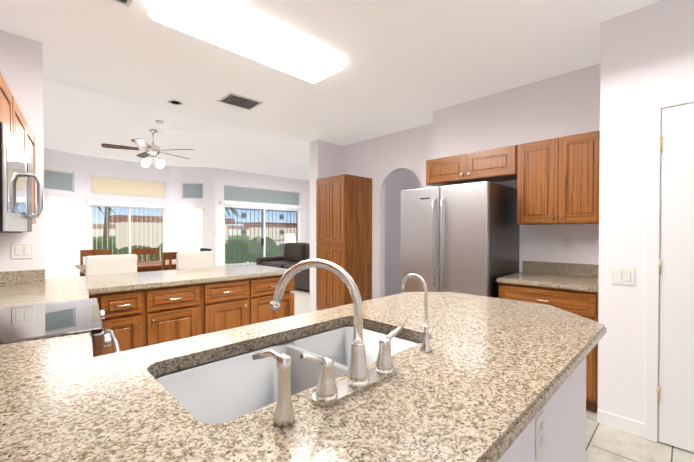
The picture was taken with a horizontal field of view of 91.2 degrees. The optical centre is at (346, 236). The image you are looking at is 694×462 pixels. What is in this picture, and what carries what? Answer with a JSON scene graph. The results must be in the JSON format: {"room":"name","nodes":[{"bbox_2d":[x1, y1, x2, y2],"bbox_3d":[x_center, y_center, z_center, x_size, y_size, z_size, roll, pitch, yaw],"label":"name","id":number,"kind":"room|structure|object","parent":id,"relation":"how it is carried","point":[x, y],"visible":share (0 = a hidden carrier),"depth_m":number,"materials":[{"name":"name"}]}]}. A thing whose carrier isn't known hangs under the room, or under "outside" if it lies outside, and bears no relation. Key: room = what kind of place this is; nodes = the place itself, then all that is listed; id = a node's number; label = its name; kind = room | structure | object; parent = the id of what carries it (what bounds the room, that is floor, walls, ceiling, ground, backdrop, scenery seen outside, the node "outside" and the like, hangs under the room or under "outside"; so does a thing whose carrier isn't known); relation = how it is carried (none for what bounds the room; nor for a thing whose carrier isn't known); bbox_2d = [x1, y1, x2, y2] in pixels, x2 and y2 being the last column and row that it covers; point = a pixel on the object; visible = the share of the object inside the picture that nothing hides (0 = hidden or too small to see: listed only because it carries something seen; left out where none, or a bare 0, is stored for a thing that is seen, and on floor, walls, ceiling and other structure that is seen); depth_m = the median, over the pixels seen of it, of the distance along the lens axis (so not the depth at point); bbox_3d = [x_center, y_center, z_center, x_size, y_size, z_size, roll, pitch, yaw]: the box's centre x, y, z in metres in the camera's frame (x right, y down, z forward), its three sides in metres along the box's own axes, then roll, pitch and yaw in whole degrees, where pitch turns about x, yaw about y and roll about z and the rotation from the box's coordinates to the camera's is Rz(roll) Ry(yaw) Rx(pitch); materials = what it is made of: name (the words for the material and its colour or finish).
{"room":"dining room and kitchen","nodes":[
{"label":"dining room and kitchen","id":0,"kind":"room"},
{"bbox_2d":[43,79,309,180],"bbox_3d":[-3.566,-1.848,7.652,12.200,0.100,7.550,-1,1,-45],"label":"ceiling","id":1,"kind":"structure","parent":0,"point":[82,121],"depth_m":6.05,"materials":[{"name":"white paint"}]},
{"bbox_2d":[101,129,193,167],"bbox_3d":[-3.262,-1.469,5.685,1.361,0.614,1.318,-1,1,-45],"label":"ceiling fan","id":2,"kind":"object","parent":1,"relation":"hanging from","point":[152,151],"visible":1,"depth_m":5.57,"materials":[{"name":"brown wood"}]},
{"bbox_2d":[155,120,163,123],"bbox_3d":[-2.868,-1.754,5.213,0.120,0.034,0.120,-1,1,-45],"label":"smoke detector","id":3,"kind":"object","parent":1,"relation":"attached to","point":[159,121],"visible":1,"depth_m":5.18,"materials":[{"name":"white plastic"}]},
{"bbox_2d":[44,148,309,276],"bbox_3d":[-4.427,-0.307,8.540,12.200,3.000,0.800,-1,1,-45],"label":"wall","id":4,"kind":"structure","parent":0,"point":[83,168],"depth_m":8.76,"materials":[{"name":"white paint"}]},
{"bbox_2d":[44,169,72,191],"bbox_3d":[-6.109,-1.168,7.021,0.056,0.415,0.772,0,1,24],"label":"transom","id":5,"kind":"object","parent":4,"relation":"attached to","point":[58,180],"visible":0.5,"depth_m":7.12,"materials":[{"name":"white glass"}]},
{"bbox_2d":[44,196,80,278],"bbox_3d":[-5.987,0.185,6.982,0.098,1.990,0.892,0,1,24],"label":"window blinds","id":6,"kind":"object","parent":4,"relation":"attached to","point":[60,255],"visible":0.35,"depth_m":7.06,"materials":[{"name":"white"}]},
{"bbox_2d":[90,205,163,261],"bbox_3d":[-5.237,0.182,8.202,1.540,1.830,0.050,-1,1,-45],"label":"sliding door","id":7,"kind":"structure","parent":4,"relation":"in","point":[129,229],"depth_m":8.18,"materials":[{"name":"white glass"}]},
{"bbox_2d":[87,200,168,260],"bbox_3d":[-5.141,0.173,8.105,1.660,1.990,0.098,-1,1,-45],"label":"window blinds","id":8,"kind":"object","parent":7,"relation":"attached to","point":[123,204],"visible":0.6,"depth_m":8.04,"materials":[{"name":"white"}]},
{"bbox_2d":[90,175,164,197],"bbox_3d":[-5.234,-1.181,8.185,1.540,0.415,0.056,-1,1,-45],"label":"transom","id":9,"kind":"object","parent":4,"relation":"attached to","point":[120,186],"visible":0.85,"depth_m":8.12,"materials":[{"name":"white glass"}]},
{"bbox_2d":[178,204,204,251],"bbox_3d":[-4.004,0.165,8.784,0.646,1.990,0.098,0,1,-9],"label":"window blinds","id":10,"kind":"object","parent":4,"relation":"attached to","point":[190,227],"visible":0.69,"depth_m":8.77,"materials":[{"name":"white"}]},
{"bbox_2d":[182,183,202,198],"bbox_3d":[-4.025,-1.189,8.901,0.526,0.415,0.056,0,1,-9],"label":"transom","id":11,"kind":"object","parent":4,"relation":"attached to","point":[192,190],"visible":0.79,"depth_m":8.87,"materials":[{"name":"white glass"}]},
{"bbox_2d":[224,205,298,265],"bbox_3d":[-2.444,0.152,10.049,2.529,2.010,0.050,-1,1,-45],"label":"door","id":12,"kind":"structure","parent":4,"relation":"in","point":[263,225],"depth_m":9.98,"materials":[{"name":"white glass"}]},
{"bbox_2d":[225,208,296,264],"bbox_3d":[-2.470,0.161,10.076,2.469,1.930,0.025,-1,1,-45],"label":"screen","id":13,"kind":"object","parent":12,"relation":"attached to","point":[243,215],"depth_m":9.95,"materials":[{"name":"black metal"}]},
{"bbox_2d":[224,185,298,205],"bbox_3d":[-2.442,-1.191,10.033,2.529,0.435,0.056,-1,1,-45],"label":"transom","id":14,"kind":"object","parent":4,"relation":"attached to","point":[248,194],"visible":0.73,"depth_m":9.89,"materials":[{"name":"white glass"}]},
{"bbox_2d":[220,201,304,208],"bbox_3d":[-2.354,-0.917,9.947,2.769,0.070,0.095,-1,1,-45],"label":"valance","id":15,"kind":"object","parent":4,"relation":"attached to","point":[258,204],"visible":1,"depth_m":9.73,"materials":[{"name":"white"}]},
{"bbox_2d":[284,234,295,242],"bbox_3d":[-1.627,0.550,9.771,0.500,1.260,0.500,-1,1,-45],"label":"table lamp","id":16,"kind":"object","parent":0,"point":[290,238],"visible":0.08,"depth_m":9.65,"materials":[{"name":"white fabric"}]},
{"bbox_2d":[0,0,661,145],"bbox_3d":[1.708,-1.640,2.321,12.200,0.400,7.450,-1,1,-45],"label":"ceiling","id":17,"kind":"structure","parent":0,"point":[408,64],"depth_m":2.71,"materials":[{"name":"white paint"}]},
{"bbox_2d":[111,0,132,7],"bbox_3d":[-1.286,-1.427,1.782,0.380,0.015,0.590,-1,1,-45],"label":"ceiling vent","id":18,"kind":"object","parent":17,"relation":"in","point":[127,3],"visible":1,"depth_m":2.08,"materials":[{"name":"white"}]},
{"bbox_2d":[168,100,182,104],"bbox_3d":[-1.859,-1.453,3.683,0.150,0.004,0.150,-1,1,-45],"label":"recessed light","id":19,"kind":"object","parent":17,"relation":"in","point":[175,102],"visible":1,"depth_m":3.68,"materials":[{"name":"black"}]},
{"bbox_2d":[217,92,263,109],"bbox_3d":[-1.148,-1.448,3.662,0.380,0.015,0.310,-1,1,-45],"label":"ceiling vent","id":20,"kind":"object","parent":17,"relation":"in","point":[237,100],"visible":0.98,"depth_m":3.65,"materials":[{"name":"white metal"}]},
{"bbox_2d":[150,0,343,82],"bbox_3d":[-0.632,-1.404,2.464,1.330,0.074,0.400,-1,1,-45],"label":"light fixture","id":21,"kind":"object","parent":17,"relation":"attached to","point":[220,23],"visible":1,"depth_m":2.33,"materials":[{"name":"white plastic"}]},
{"bbox_2d":[0,0,693,452],"bbox_3d":[-0.904,-0.270,5.063,12.320,3.000,15.000,-1,1,-45],"label":"wall","id":22,"kind":"structure","parent":0,"point":[646,54],"depth_m":2.46,"materials":[{"name":"white paint"}]},
{"bbox_2d":[11,243,33,258],"bbox_3d":[-2.343,0.103,2.455,0.118,0.115,0.008,-1,1,-45],"label":"light switch","id":23,"kind":"object","parent":22,"relation":"attached to","point":[22,250],"visible":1,"depth_m":2.45,"materials":[{"name":"white plastic"}]},
{"bbox_2d":[426,145,516,186],"bbox_3d":[1.271,-0.682,3.415,0.372,0.260,0.915,-1,1,-45],"label":"upper cabinet","id":24,"kind":"object","parent":22,"relation":"attached to","point":[496,165],"visible":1,"depth_m":3.27,"materials":[{"name":"brown wood"}]},
{"bbox_2d":[517,130,599,224],"bbox_3d":[1.820,-0.456,2.863,0.372,0.700,0.635,-1,1,-45],"label":"upper cabinet","id":25,"kind":"object","parent":22,"relation":"attached to","point":[557,181],"visible":0.96,"depth_m":2.74,"materials":[{"name":"brown wood"}]},
{"bbox_2d":[563,236,571,248],"bbox_3d":[1.945,0.053,3.003,0.008,0.115,0.072,-1,1,-45],"label":"outlet","id":26,"kind":"object","parent":22,"relation":"attached to","point":[567,242],"visible":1,"depth_m":3.00,"materials":[{"name":"white plastic"}]},
{"bbox_2d":[597,410,643,437],"bbox_3d":[1.129,1.228,1.330,4.260,0.085,6.410,-1,1,-45],"label":"baseboard","id":27,"kind":"structure","parent":22,"relation":"attached to","point":[621,423],"depth_m":2.21,"materials":[{"name":"white wood"}]},
{"bbox_2d":[611,267,634,285],"bbox_3d":[1.791,0.256,2.208,0.008,0.115,0.118,-1,1,-45],"label":"light switch","id":28,"kind":"object","parent":22,"relation":"attached to","point":[622,275],"visible":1,"depth_m":2.21,"materials":[{"name":"white plastic"}]},
{"bbox_2d":[644,91,693,442],"bbox_3d":[2.178,0.215,1.802,0.030,2.101,0.894,-1,1,-45],"label":"door frame","id":29,"kind":"structure","parent":22,"relation":"attached to","point":[655,107],"depth_m":2.08,"materials":[{"name":"white wood"}]},
{"bbox_2d":[658,103,693,451],"bbox_3d":[2.152,0.242,1.780,0.094,2.023,0.768,-1,1,-45],"label":"pantry door","id":30,"kind":"structure","parent":22,"relation":"in","point":[676,373],"depth_m":2.02,"materials":[{"name":"white wood"}]},
{"bbox_2d":[290,288,693,461],"bbox_3d":[-0.946,1.281,5.037,12.200,0.100,15.000,-1,1,-45],"label":"floor","id":31,"kind":"structure","parent":0,"point":[604,443],"depth_m":2.05,"materials":[{"name":"tile"}]},
{"bbox_2d":[0,298,120,356],"bbox_3d":[-1.397,0.799,1.432,0.732,0.902,0.758,0,1,-38],"label":"range","id":32,"kind":"object","parent":31,"relation":"on","point":[22,323],"visible":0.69,"depth_m":1.39,"materials":[{"name":"silver metal"}]},
{"bbox_2d":[80,249,110,271],"bbox_3d":[-4.451,0.729,6.087,0.460,0.980,0.470,-1,1,-45],"label":"dining chair","id":33,"kind":"object","parent":31,"relation":"on","point":[84,253],"visible":0.19,"depth_m":6.19,"materials":[{"name":"brown wood"}]},
{"bbox_2d":[89,293,112,354],"bbox_3d":[-1.930,0.822,2.457,0.281,0.872,0.589,-1,1,-45],"label":"base cabinet","id":34,"kind":"object","parent":31,"relation":"on","point":[105,301],"depth_m":2.33,"materials":[{"name":"brown wood"}]},
{"bbox_2d":[85,254,136,275],"bbox_3d":[-2.271,0.719,3.356,0.440,1.060,0.460,-1,1,-45],"label":"bar stool","id":35,"kind":"object","parent":31,"relation":"on","point":[108,264],"visible":0.21,"depth_m":3.45,"materials":[{"name":"white fabric"}]},
{"bbox_2d":[107,253,137,271],"bbox_3d":[-3.446,0.740,5.070,0.460,0.980,0.470,-1,1,-45],"label":"dining chair","id":36,"kind":"object","parent":31,"relation":"on","point":[121,254],"visible":0.1,"depth_m":5.06,"materials":[{"name":"beige fabric"}]},
{"bbox_2d":[75,260,175,275],"bbox_3d":[-3.664,0.847,5.861,1.500,0.750,1.000,-1,1,-45],"label":"dining table","id":37,"kind":"object","parent":31,"relation":"on","point":[146,266],"visible":0.31,"depth_m":5.70,"materials":[{"name":"brown wood"}]},
{"bbox_2d":[113,288,160,352],"bbox_3d":[-1.752,0.820,2.633,0.335,0.872,0.589,-1,1,-45],"label":"base cabinet","id":38,"kind":"object","parent":31,"relation":"on","point":[134,319],"depth_m":2.45,"materials":[{"name":"brown wood"}]},
{"bbox_2d":[132,248,157,261],"bbox_3d":[-3.882,0.723,6.649,0.460,0.980,0.470,-1,1,-45],"label":"dining chair","id":39,"kind":"object","parent":31,"relation":"on","point":[145,251],"visible":0.4,"depth_m":6.80,"materials":[{"name":"brown wood"}]},
{"bbox_2d":[162,251,192,270],"bbox_3d":[-2.877,0.734,5.633,0.460,0.980,0.470,-1,1,-45],"label":"dining chair","id":40,"kind":"object","parent":31,"relation":"on","point":[170,256],"visible":0.17,"depth_m":5.38,"materials":[{"name":"brown wood"}]},
{"bbox_2d":[157,283,204,342],"bbox_3d":[-1.563,0.818,2.819,0.490,0.872,0.589,-1,1,-45],"label":"base cabinet","id":41,"kind":"object","parent":31,"relation":"on","point":[180,309],"depth_m":2.66,"materials":[{"name":"brown wood"}]},
{"bbox_2d":[176,251,214,269],"bbox_3d":[-1.674,0.713,3.946,0.440,1.060,0.460,-1,1,-45],"label":"bar stool","id":42,"kind":"object","parent":31,"relation":"on","point":[191,260],"visible":0.12,"depth_m":4.04,"materials":[{"name":"beige fabric"}]},
{"bbox_2d":[200,248,211,251],"bbox_3d":[-2.942,0.724,6.573,0.470,0.980,0.460,-1,1,-45],"label":"dining chair","id":43,"kind":"object","parent":31,"relation":"on","point":[204,249],"visible":0.08,"depth_m":6.70,"materials":[{"name":"black"}]},
{"bbox_2d":[205,277,260,333],"bbox_3d":[-1.212,0.814,3.167,0.498,0.872,0.589,-1,1,-45],"label":"base cabinet","id":44,"kind":"object","parent":31,"relation":"on","point":[231,304],"depth_m":2.96,"materials":[{"name":"brown wood"}]},
{"bbox_2d":[261,275,293,321],"bbox_3d":[-0.939,0.812,3.437,0.568,0.872,0.589,-1,1,-45],"label":"base cabinet","id":45,"kind":"object","parent":31,"relation":"on","point":[268,284],"depth_m":3.26,"materials":[{"name":"brown wood"}]},
{"bbox_2d":[0,264,287,306],"bbox_3d":[-1.498,0.311,2.747,2.350,0.140,1.326,-1,1,-45],"label":"countertop","id":46,"kind":"structure","parent":45,"relation":"on","point":[24,287],"depth_m":2.51,"materials":[{"name":"stone"}]},
{"bbox_2d":[256,242,309,290],"bbox_3d":[-1.133,0.651,8.221,1.020,0.990,2.440,-1,1,-45],"label":"sofa","id":47,"kind":"object","parent":31,"relation":"on","point":[295,253],"visible":0.42,"depth_m":8.42,"materials":[{"name":"brown leather"}]},
{"bbox_2d":[316,174,371,310],"bbox_3d":[-0.056,0.180,5.111,0.606,2.100,0.620,-1,1,-45],"label":"tall cabinet","id":48,"kind":"object","parent":31,"relation":"on","point":[344,221],"visible":0.94,"depth_m":4.90,"materials":[{"name":"brown wood"}]},
{"bbox_2d":[401,181,519,297],"bbox_3d":[1.077,0.389,3.319,0.786,1.720,0.875,-1,1,-45],"label":"fridge","id":49,"kind":"object","parent":31,"relation":"on","point":[464,238],"visible":0.5,"depth_m":3.01,"materials":[{"name":"silver metal"}]},
{"bbox_2d":[498,283,598,412],"bbox_3d":[1.702,0.818,2.796,0.653,0.873,0.685,-1,1,-45],"label":"base cabinet","id":50,"kind":"object","parent":31,"relation":"on","point":[583,304],"visible":0.29,"depth_m":2.45,"materials":[{"name":"brown wood"}]},
{"bbox_2d":[496,261,598,292],"bbox_3d":[1.707,0.308,2.797,0.637,0.145,0.692,-1,1,-45],"label":"countertop","id":51,"kind":"structure","parent":50,"relation":"on","point":[576,277],"depth_m":2.84,"materials":[{"name":"stone"}]},
{"bbox_3d":[-0.062,0.836,1.123,1.960,0.873,0.813,-1,1,-45],"label":"base cabinet","id":52,"kind":"object","parent":31,"relation":"on","visible":0},
{"bbox_2d":[0,259,605,461],"bbox_3d":[-0.169,0.328,1.171,2.558,0.550,1.424,-1,1,-45],"label":"countertop","id":53,"kind":"structure","parent":52,"relation":"on","point":[425,376],"depth_m":0.83,"materials":[{"name":"stone"}]},
{"bbox_2d":[252,349,294,427],"bbox_3d":[-0.144,0.294,0.680,0.056,0.138,0.090,-1,1,-45],"label":"soap dispenser","id":54,"kind":"object","parent":53,"relation":"on","point":[279,414],"depth_m":0.66,"materials":[{"name":"silver metal"}]},
{"bbox_2d":[154,325,419,423],"bbox_3d":[-0.123,0.502,1.089,0.870,0.203,0.480,-1,1,-45],"label":"sink","id":55,"kind":"object","parent":53,"relation":"in","point":[225,387],"depth_m":1.16,"materials":[{"name":"white ceramic"}]},
{"bbox_2d":[269,259,405,406],"bbox_3d":[-0.040,0.208,0.894,0.358,0.305,0.250,-1,1,-45],"label":"faucet","id":56,"kind":"object","parent":53,"relation":"on","point":[361,379],"depth_m":0.82,"materials":[{"name":"silver metal"}]},
{"bbox_2d":[401,273,434,352],"bbox_3d":[0.231,0.238,1.103,0.067,0.240,0.115,-1,1,-45],"label":"tap","id":57,"kind":"object","parent":53,"relation":"on","point":[424,347],"depth_m":1.06,"materials":[{"name":"silver metal"}]},
{"bbox_2d":[497,357,585,461],"bbox_3d":[0.215,0.841,0.738,2.128,0.872,0.120,-1,1,-45],"label":"wall","id":58,"kind":"structure","parent":0,"point":[564,408],"depth_m":1.18,"materials":[{"name":"white paint"}]},
{"bbox_2d":[535,410,544,459],"bbox_3d":[0.562,0.574,0.987,0.072,0.115,0.008,-1,1,-45],"label":"outlet","id":59,"kind":"object","parent":58,"relation":"attached to","point":[539,433],"visible":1,"depth_m":0.98,"materials":[{"name":"white plastic"}]},
{"label":"outside","id":60,"kind":"structure","parent":0,"visible":0},
{"bbox_2d":[63,261,255,277],"bbox_3d":[-5.738,1.201,14.292,40.000,0.100,9.100,-1,1,-45],"label":"ground","id":61,"kind":"structure","parent":60,"point":[247,263],"depth_m":14.08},
{"bbox_2d":[97,207,240,242],"bbox_3d":[-7.874,-0.327,13.780,6.849,2.940,3.381,-1,1,-45],"label":"palm trees","id":62,"kind":"object","parent":61,"relation":"on","point":[106,221],"depth_m":13.13,"materials":[{"name":"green plant"}]},
{"bbox_2d":[58,236,284,275],"bbox_3d":[-6.048,0.741,13.355,17.850,1.538,1.806,-1,1,-45],"label":"hedge","id":63,"kind":"object","parent":61,"relation":"on","point":[126,249],"depth_m":14.37,"materials":[{"name":"green plant"}]},
{"bbox_2d":[110,215,234,248],"bbox_3d":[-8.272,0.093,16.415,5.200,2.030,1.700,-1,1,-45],"label":"house","id":64,"kind":"structure","parent":61,"relation":"on","point":[158,227],"depth_m":14.79,"materials":[{"name":"beige paint"}]},
{"bbox_2d":[244,222,295,245],"bbox_3d":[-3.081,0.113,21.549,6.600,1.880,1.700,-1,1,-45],"label":"house","id":65,"kind":"structure","parent":61,"relation":"on","point":[279,226],"depth_m":19.58,"materials":[{"name":"beige paint"}]},
{"bbox_2d":[53,204,295,246],"bbox_3d":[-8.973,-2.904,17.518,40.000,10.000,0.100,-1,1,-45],"label":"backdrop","id":66,"kind":"structure","parent":60,"point":[246,219],"depth_m":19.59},
{"bbox_3d":[-1.006,-0.067,0.213,0.749,2.700,5.144,-1,1,-45],"label":"wall","id":67,"kind":"structure","parent":0,"visible":0},
{"bbox_2d":[0,72,19,144],"bbox_3d":[-1.559,-0.546,1.293,0.413,0.316,0.782,-1,1,-45],"label":"upper cabinet","id":68,"kind":"object","parent":67,"relation":"attached to","point":[12,119],"depth_m":1.61,"materials":[{"name":"brown wood"}]},
{"bbox_2d":[0,122,42,232],"bbox_3d":[-1.509,-0.200,1.334,0.448,0.369,0.750,0,1,-38],"label":"microwave","id":69,"kind":"object","parent":68,"relation":"attached to","point":[16,214],"visible":1,"depth_m":1.32,"materials":[{"name":"silver metal"}]},
{"bbox_2d":[20,110,35,223],"bbox_3d":[-1.934,-0.395,1.816,0.429,0.630,0.551,-1,1,-45],"label":"upper cabinet","id":70,"kind":"object","parent":67,"relation":"attached to","point":[27,139],"depth_m":2.24,"materials":[{"name":"brown wood"}]}
]}

